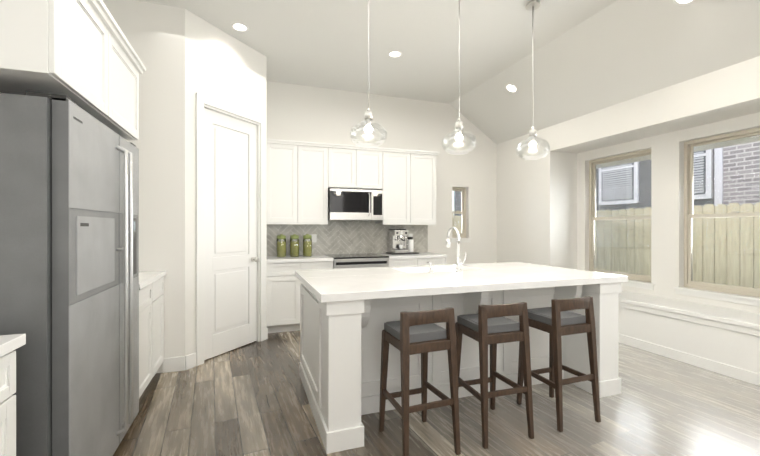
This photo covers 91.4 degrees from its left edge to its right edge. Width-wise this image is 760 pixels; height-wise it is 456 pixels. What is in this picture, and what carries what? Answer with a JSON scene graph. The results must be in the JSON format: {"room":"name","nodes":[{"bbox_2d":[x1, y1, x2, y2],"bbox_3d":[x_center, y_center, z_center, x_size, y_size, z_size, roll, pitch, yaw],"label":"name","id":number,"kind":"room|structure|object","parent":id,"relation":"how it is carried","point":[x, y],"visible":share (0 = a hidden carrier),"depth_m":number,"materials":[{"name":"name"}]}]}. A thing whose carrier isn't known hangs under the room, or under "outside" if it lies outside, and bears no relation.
{"room":"kitchen","nodes":[
{"label":"kitchen","id":0,"kind":"room"},
{"bbox_2d":[0,0,111,119],"bbox_3d":[-1.708,-0.871,1.631,0.687,0.527,0.600,0,0,-19],"label":"upper cabinet","id":1,"kind":"object","parent":0,"relation":"attached to","point":[82,54],"depth_m":1.57,"materials":[{"name":"white paint"}]},
{"bbox_2d":[99,20,143,140],"bbox_3d":[-1.908,-0.871,2.197,0.687,0.527,0.600,0,0,-19],"label":"upper cabinet","id":2,"kind":"object","parent":0,"relation":"attached to","point":[126,70],"depth_m":2.30,"materials":[{"name":"white paint"}]},
{"bbox_2d":[102,0,266,372],"bbox_3d":[-2.093,-0.365,4.096,1.610,3.340,1.495,0,0,-19],"label":"wall","id":3,"kind":"structure","parent":0,"point":[185,56],"depth_m":3.39,"materials":[{"name":"white paint"}]},
{"bbox_2d":[191,93,266,367],"bbox_3d":[-1.560,0.013,3.881,0.630,2.591,0.748,0,0,-19],"label":"door frame","id":4,"kind":"structure","parent":3,"relation":"attached to","point":[197,358],"depth_m":3.64,"materials":[{"name":"white paint"}]},
{"bbox_2d":[204,108,258,359],"bbox_3d":[-1.573,0.059,3.941,0.554,2.475,0.546,0,0,-19],"label":"pantry door","id":5,"kind":"structure","parent":3,"relation":"in","point":[231,259],"depth_m":3.91,"materials":[{"name":"white paint"}]},
{"bbox_2d":[267,81,496,264],"bbox_3d":[-0.345,-0.381,5.587,6.500,3.370,0.150,0,0,-19],"label":"wall","id":6,"kind":"structure","parent":0,"point":[295,112],"depth_m":5.89,"materials":[{"name":"white paint"}]},
{"bbox_2d":[267,138,282,221],"bbox_3d":[-1.426,-0.592,4.936,0.197,1.091,0.351,0,0,-19],"label":"upper cabinet","id":7,"kind":"object","parent":6,"relation":"attached to","point":[274,146],"depth_m":4.78,"materials":[{"name":"white paint"}]},
{"bbox_2d":[283,140,294,221],"bbox_3d":[-1.253,-0.593,4.997,0.170,1.091,0.351,0,0,-19],"label":"upper cabinet","id":8,"kind":"object","parent":6,"relation":"attached to","point":[288,145],"depth_m":4.84,"materials":[{"name":"white paint"}]},
{"bbox_2d":[295,141,310,221],"bbox_3d":[-1.093,-0.593,5.054,0.169,1.091,0.351,0,0,-19],"label":"upper cabinet","id":9,"kind":"object","parent":6,"relation":"attached to","point":[303,177],"depth_m":4.90,"materials":[{"name":"white paint"}]},
{"bbox_2d":[311,142,322,221],"bbox_3d":[-0.934,-0.593,5.110,0.170,1.091,0.351,0,0,-19],"label":"upper cabinet","id":10,"kind":"object","parent":6,"relation":"attached to","point":[316,147],"depth_m":4.96,"materials":[{"name":"white paint"}]},
{"bbox_2d":[323,143,346,221],"bbox_3d":[-0.702,-0.593,5.192,0.321,1.091,0.351,0,0,-19],"label":"upper cabinet","id":11,"kind":"object","parent":6,"relation":"attached to","point":[334,155],"depth_m":5.03,"materials":[{"name":"white paint"}]},
{"bbox_2d":[347,145,370,221],"bbox_3d":[-0.391,-0.593,5.302,0.340,1.091,0.351,0,0,-19],"label":"upper cabinet","id":12,"kind":"object","parent":6,"relation":"attached to","point":[358,158],"depth_m":5.15,"materials":[{"name":"white paint"}]},
{"bbox_2d":[328,188,383,220],"bbox_3d":[-0.367,-0.321,5.246,0.764,0.424,0.449,0,0,-19],"label":"microwave","id":13,"kind":"object","parent":12,"relation":"attached to","point":[357,204],"visible":0.98,"depth_m":5.07,"materials":[{"name":"metal"}]},
{"bbox_2d":[371,147,382,221],"bbox_3d":[-0.142,-0.593,5.390,0.188,1.091,0.351,0,0,-19],"label":"upper cabinet","id":14,"kind":"object","parent":6,"relation":"attached to","point":[376,152],"depth_m":5.25,"materials":[{"name":"white paint"}]},
{"bbox_2d":[383,147,390,221],"bbox_3d":[0.027,-0.593,5.450,0.169,1.091,0.351,0,0,-19],"label":"upper cabinet","id":15,"kind":"object","parent":6,"relation":"attached to","point":[386,151],"depth_m":5.29,"materials":[{"name":"white paint"}]},
{"bbox_2d":[391,148,402,221],"bbox_3d":[0.186,-0.593,5.506,0.170,1.091,0.351,0,0,-19],"label":"upper cabinet","id":16,"kind":"object","parent":6,"relation":"attached to","point":[396,153],"depth_m":5.35,"materials":[{"name":"white paint"}]},
{"bbox_2d":[403,150,414,221],"bbox_3d":[0.347,-0.593,5.563,0.170,1.091,0.351,0,0,-19],"label":"upper cabinet","id":17,"kind":"object","parent":6,"relation":"attached to","point":[408,155],"depth_m":5.40,"materials":[{"name":"white paint"}]},
{"bbox_2d":[415,150,426,221],"bbox_3d":[0.507,-0.593,5.620,0.170,1.091,0.351,0,0,-19],"label":"upper cabinet","id":18,"kind":"object","parent":6,"relation":"attached to","point":[420,155],"depth_m":5.48,"materials":[{"name":"white paint"}]},
{"bbox_2d":[427,151,438,221],"bbox_3d":[0.687,-0.593,5.683,0.211,1.091,0.351,0,0,-19],"label":"upper cabinet","id":19,"kind":"object","parent":6,"relation":"attached to","point":[431,155],"depth_m":5.53,"materials":[{"name":"white paint"}]},
{"bbox_2d":[450,187,471,242],"bbox_3d":[1.306,-0.219,6.152,0.390,0.914,0.175,0,0,-19],"label":"window","id":20,"kind":"structure","parent":6,"relation":"in","point":[463,238],"depth_m":6.21,"materials":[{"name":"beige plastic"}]},
{"bbox_2d":[113,330,759,455],"bbox_3d":[1.158,1.358,1.336,6.500,0.100,9.470,0,0,-19],"label":"floor","id":21,"kind":"structure","parent":0,"point":[250,399],"depth_m":2.55,"materials":[{"name":"brown wood"}]},
{"bbox_2d":[0,348,16,455],"bbox_3d":[-1.494,0.868,0.926,0.624,0.880,0.655,0,0,-19],"label":"base cabinet","id":22,"kind":"object","parent":21,"relation":"on","point":[8,365],"depth_m":1.29,"materials":[{"name":"white paint"}]},
{"bbox_2d":[0,334,25,359],"bbox_3d":[-1.378,0.409,0.622,0.637,0.040,1.355,0,0,-19],"label":"countertop","id":23,"kind":"structure","parent":22,"relation":"on","point":[8,343],"depth_m":1.29,"materials":[{"name":"white stone"}]},
{"bbox_2d":[0,91,138,455],"bbox_3d":[-1.760,0.377,1.916,0.745,1.860,1.070,0,0,-19],"label":"fridge","id":24,"kind":"object","parent":21,"relation":"on","point":[69,237],"visible":1,"depth_m":1.54,"materials":[{"name":"metal"}]},
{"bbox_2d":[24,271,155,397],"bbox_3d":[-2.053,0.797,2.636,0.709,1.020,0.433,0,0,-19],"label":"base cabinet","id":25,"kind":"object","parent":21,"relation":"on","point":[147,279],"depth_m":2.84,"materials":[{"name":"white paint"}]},
{"bbox_2d":[156,271,165,371],"bbox_3d":[-2.197,0.796,3.041,0.709,1.020,0.426,0,0,-19],"label":"base cabinet","id":26,"kind":"object","parent":21,"relation":"on","point":[160,275],"depth_m":3.22,"materials":[{"name":"white paint"}]},
{"bbox_2d":[267,222,282,332],"bbox_3d":[-1.383,0.620,4.811,0.199,1.373,0.618,0,0,-19],"label":"base cabinet","id":27,"kind":"object","parent":21,"relation":"on","point":[274,263],"depth_m":4.56,"materials":[{"name":"white paint"}]},
{"bbox_2d":[283,222,298,331],"bbox_3d":[-1.209,0.620,4.873,0.170,1.373,0.618,0,0,-19],"label":"base cabinet","id":28,"kind":"object","parent":21,"relation":"on","point":[290,264],"depth_m":4.62,"materials":[{"name":"white paint"}]},
{"bbox_2d":[277,234,285,256],"bbox_3d":[-1.302,0.234,4.904,0.120,0.300,0.120,0,0,-19],"label":"canister","id":29,"kind":"object","parent":28,"relation":"on","point":[281,249],"visible":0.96,"depth_m":4.86,"materials":[{"name":"green glass"}]},
{"bbox_2d":[299,222,310,329],"bbox_3d":[-1.049,0.620,4.929,0.169,1.373,0.618,0,0,-19],"label":"base cabinet","id":30,"kind":"object","parent":21,"relation":"on","point":[304,227],"depth_m":4.93,"materials":[{"name":"white paint"}]},
{"bbox_2d":[290,234,298,256],"bbox_3d":[-1.141,0.234,4.961,0.120,0.300,0.120,0,0,-19],"label":"canister","id":31,"kind":"object","parent":30,"relation":"on","point":[294,248],"visible":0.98,"depth_m":4.92,"materials":[{"name":"green glass"}]},
{"bbox_2d":[311,222,326,269],"bbox_3d":[-0.889,0.619,4.986,0.170,1.373,0.618,0,0,-19],"label":"base cabinet","id":32,"kind":"object","parent":21,"relation":"on","point":[318,229],"depth_m":5.29,"materials":[{"name":"white paint"}]},
{"bbox_2d":[303,234,311,256],"bbox_3d":[-0.981,0.233,5.018,0.120,0.300,0.120,0,0,-19],"label":"canister","id":33,"kind":"object","parent":32,"relation":"on","point":[307,248],"visible":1,"depth_m":4.97,"materials":[{"name":"green glass"}]},
{"bbox_2d":[327,222,386,268],"bbox_3d":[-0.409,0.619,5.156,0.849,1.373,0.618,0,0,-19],"label":"backsplash","id":34,"kind":"structure","parent":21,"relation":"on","point":[342,237],"depth_m":5.49,"materials":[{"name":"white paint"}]},
{"bbox_2d":[325,253,388,268],"bbox_3d":[-0.323,0.842,5.138,0.758,0.925,0.681,0,0,-19],"label":"range","id":35,"kind":"object","parent":21,"relation":"on","point":[365,260],"visible":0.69,"depth_m":4.91,"materials":[{"name":"metal"}]},
{"bbox_2d":[387,222,398,266],"bbox_3d":[0.071,0.619,5.325,0.169,1.373,0.618,0,0,-19],"label":"base cabinet","id":36,"kind":"object","parent":21,"relation":"on","point":[393,259],"depth_m":5.31,"materials":[{"name":"white paint"}]},
{"bbox_2d":[399,222,410,265],"bbox_3d":[0.231,0.619,5.382,0.170,1.373,0.618,0,0,-19],"label":"base cabinet","id":37,"kind":"object","parent":21,"relation":"on","point":[404,259],"depth_m":5.19,"materials":[{"name":"white paint"}]},
{"bbox_2d":[411,222,422,265],"bbox_3d":[0.391,0.619,5.438,0.170,1.373,0.618,0,0,-19],"label":"base cabinet","id":38,"kind":"object","parent":21,"relation":"on","point":[416,227],"depth_m":5.81,"materials":[{"name":"white paint"}]},
{"bbox_2d":[386,229,418,254],"bbox_3d":[0.342,0.200,5.506,0.420,0.366,0.341,0,0,-19],"label":"coffee machine","id":39,"kind":"object","parent":38,"relation":"on","point":[400,242],"visible":1,"depth_m":5.48,"materials":[{"name":"grey plastic"}]},
{"bbox_2d":[379,307,460,455],"bbox_3d":[0.229,0.889,2.269,0.362,0.835,0.427,0,0,-19],"label":"bar stool","id":40,"kind":"object","parent":21,"relation":"on","point":[408,334],"visible":1,"depth_m":2.15,"materials":[{"name":"brown wood"}]},
{"bbox_2d":[423,222,434,264],"bbox_3d":[0.551,0.619,5.495,0.170,1.373,0.618,0,0,-19],"label":"base cabinet","id":41,"kind":"object","parent":21,"relation":"on","point":[427,256],"depth_m":5.54,"materials":[{"name":"white paint"}]},
{"bbox_2d":[435,222,446,264],"bbox_3d":[0.746,0.619,5.564,0.242,1.373,0.618,0,0,-19],"label":"base cabinet","id":42,"kind":"object","parent":21,"relation":"on","point":[440,259],"depth_m":5.30,"materials":[{"name":"white paint"}]},
{"bbox_2d":[300,282,620,453],"bbox_3d":[0.596,0.865,3.108,2.352,0.887,1.214,0,0,-19],"label":"kitchen island","id":43,"kind":"object","parent":21,"relation":"on","point":[346,314],"depth_m":2.74,"materials":[{"name":"white paint"}]},
{"bbox_2d":[295,262,626,301],"bbox_3d":[0.595,0.400,3.109,2.424,0.047,1.270,0,0,-19],"label":"island countertop","id":44,"kind":"structure","parent":43,"relation":"on","point":[347,284],"depth_m":2.74,"materials":[{"name":"white stone"}]},
{"bbox_2d":[407,270,418,273],"bbox_3d":[0.522,0.523,3.407,0.768,0.224,0.428,0,0,-19],"label":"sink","id":45,"kind":"object","parent":44,"relation":"in","point":[408,271],"depth_m":3.53,"materials":[{"name":"white"}]},
{"bbox_2d":[427,262,433,272],"bbox_3d":[0.419,0.330,3.126,0.043,0.092,0.093,0,0,-19],"label":"soap dispenser","id":46,"kind":"object","parent":44,"relation":"on","point":[430,271],"visible":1,"depth_m":3.09,"materials":[{"name":"silver metal"}]},
{"bbox_2d":[446,227,465,271],"bbox_3d":[0.670,0.181,3.273,0.111,0.388,0.220,0,0,-19],"label":"faucet","id":47,"kind":"object","parent":44,"relation":"on","point":[459,262],"visible":1,"depth_m":3.18,"materials":[{"name":"silver metal"}]},
{"bbox_2d":[455,302,533,448],"bbox_3d":[0.719,0.889,2.443,0.359,0.835,0.424,0,0,-19],"label":"bar stool","id":48,"kind":"object","parent":21,"relation":"on","point":[485,326],"visible":0.92,"depth_m":2.31,"materials":[{"name":"brown wood"}]},
{"bbox_2d":[517,296,600,431],"bbox_3d":[1.251,0.889,2.630,0.358,0.835,0.422,0,0,-19],"label":"bar stool","id":49,"kind":"object","parent":21,"relation":"on","point":[556,320],"visible":0.94,"depth_m":2.50,"materials":[{"name":"brown wood"}]},
{"bbox_2d":[618,290,759,385],"bbox_3d":[3.218,1.053,3.554,0.533,0.514,3.676,0,0,-19],"label":"bench","id":50,"kind":"object","parent":21,"relation":"on","point":[722,340],"visible":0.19,"depth_m":3.54,"materials":[{"name":"white paint"}]},
{"bbox_2d":[138,0,759,168],"bbox_3d":[1.182,-1.642,1.342,6.550,1.541,9.470,0,0,-19],"label":"ceiling","id":51,"kind":"structure","parent":0,"point":[590,56],"depth_m":3.86,"materials":[{"name":"white paint"}]},
{"bbox_2d":[231,22,248,31],"bbox_3d":[-1.404,-2.012,3.721,0.168,0.006,0.168,0,0,-19],"label":"recessed light","id":52,"kind":"object","parent":51,"relation":"in","point":[237,26],"visible":1,"depth_m":3.72,"materials":[{"name":"white paint"}]},
{"bbox_2d":[350,0,386,147],"bbox_3d":[-0.088,-1.319,2.818,0.282,1.387,0.282,0,0,-19],"label":"pendant light","id":53,"kind":"object","parent":51,"relation":"hanging from","point":[368,117],"visible":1,"depth_m":2.81,"materials":[{"name":"clear glass"}]},
{"bbox_2d":[388,51,401,57],"bbox_3d":[0.173,-2.012,4.299,0.168,0.006,0.168,0,0,-19],"label":"recessed light","id":54,"kind":"object","parent":51,"relation":"in","point":[393,54],"visible":1,"depth_m":4.30,"materials":[{"name":"white paint"}]},
{"bbox_2d":[442,0,475,153],"bbox_3d":[0.657,-1.319,3.082,0.282,1.387,0.282,0,0,-19],"label":"pendant light","id":55,"kind":"object","parent":51,"relation":"hanging from","point":[459,128],"visible":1,"depth_m":3.08,"materials":[{"name":"clear glass"}]},
{"bbox_2d":[505,84,517,92],"bbox_3d":[1.755,-1.865,4.954,0.143,0.094,0.168,0,0,-19],"label":"recessed light","id":56,"kind":"object","parent":51,"relation":"in","point":[511,88],"visible":1,"depth_m":4.95,"materials":[{"name":"white paint"}]},
{"bbox_2d":[516,0,549,159],"bbox_3d":[1.374,-1.319,3.335,0.282,1.387,0.282,0,0,-19],"label":"pendant light","id":57,"kind":"object","parent":51,"relation":"hanging from","point":[531,5],"visible":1,"depth_m":3.33,"materials":[{"name":"clear glass"}]},
{"bbox_2d":[673,0,694,5],"bbox_3d":[2.452,-1.863,2.983,0.143,0.094,0.168,0,0,-19],"label":"recessed light","id":58,"kind":"object","parent":51,"relation":"in","point":[682,2],"visible":1,"depth_m":3.03,"materials":[{"name":"white paint"}]},
{"bbox_2d":[497,56,759,313],"bbox_3d":[3.775,-0.218,2.260,0.650,3.050,8.870,0,0,-19],"label":"wall","id":59,"kind":"structure","parent":0,"point":[542,210],"depth_m":4.39,"materials":[{"name":"white paint"}]},
{"bbox_2d":[589,149,654,289],"bbox_3d":[3.109,-0.113,4.840,0.175,1.685,1.000,0,0,-19],"label":"bay window","id":60,"kind":"structure","parent":59,"relation":"in","point":[593,218],"depth_m":4.92,"materials":[{"name":"beige plastic"}]},
{"bbox_2d":[673,127,759,306],"bbox_3d":[3.516,-0.112,3.690,0.175,1.685,1.000,0,0,-19],"label":"bay window","id":61,"kind":"structure","parent":59,"relation":"in","point":[689,191],"depth_m":3.89,"materials":[{"name":"beige plastic"}]},
{"label":"outside","id":62,"kind":"structure","parent":0,"visible":0},
{"bbox_3d":[1.584,1.680,4.632,22.000,0.150,24.000,0,0,-19],"label":"ground","id":63,"kind":"structure","parent":62,"visible":0},
{"bbox_2d":[453,202,759,288],"bbox_3d":[-1.400,0.634,4.168,12.056,1.942,15.116,0,0,-19],"label":"fence","id":64,"kind":"object","parent":63,"relation":"on","point":[751,233],"depth_m":5.20,"materials":[{"name":"brown wood"}]},
{"bbox_2d":[454,141,759,215],"bbox_3d":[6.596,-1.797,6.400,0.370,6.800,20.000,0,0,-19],"label":"house","id":65,"kind":"structure","parent":63,"relation":"on","point":[714,196],"depth_m":7.05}
]}

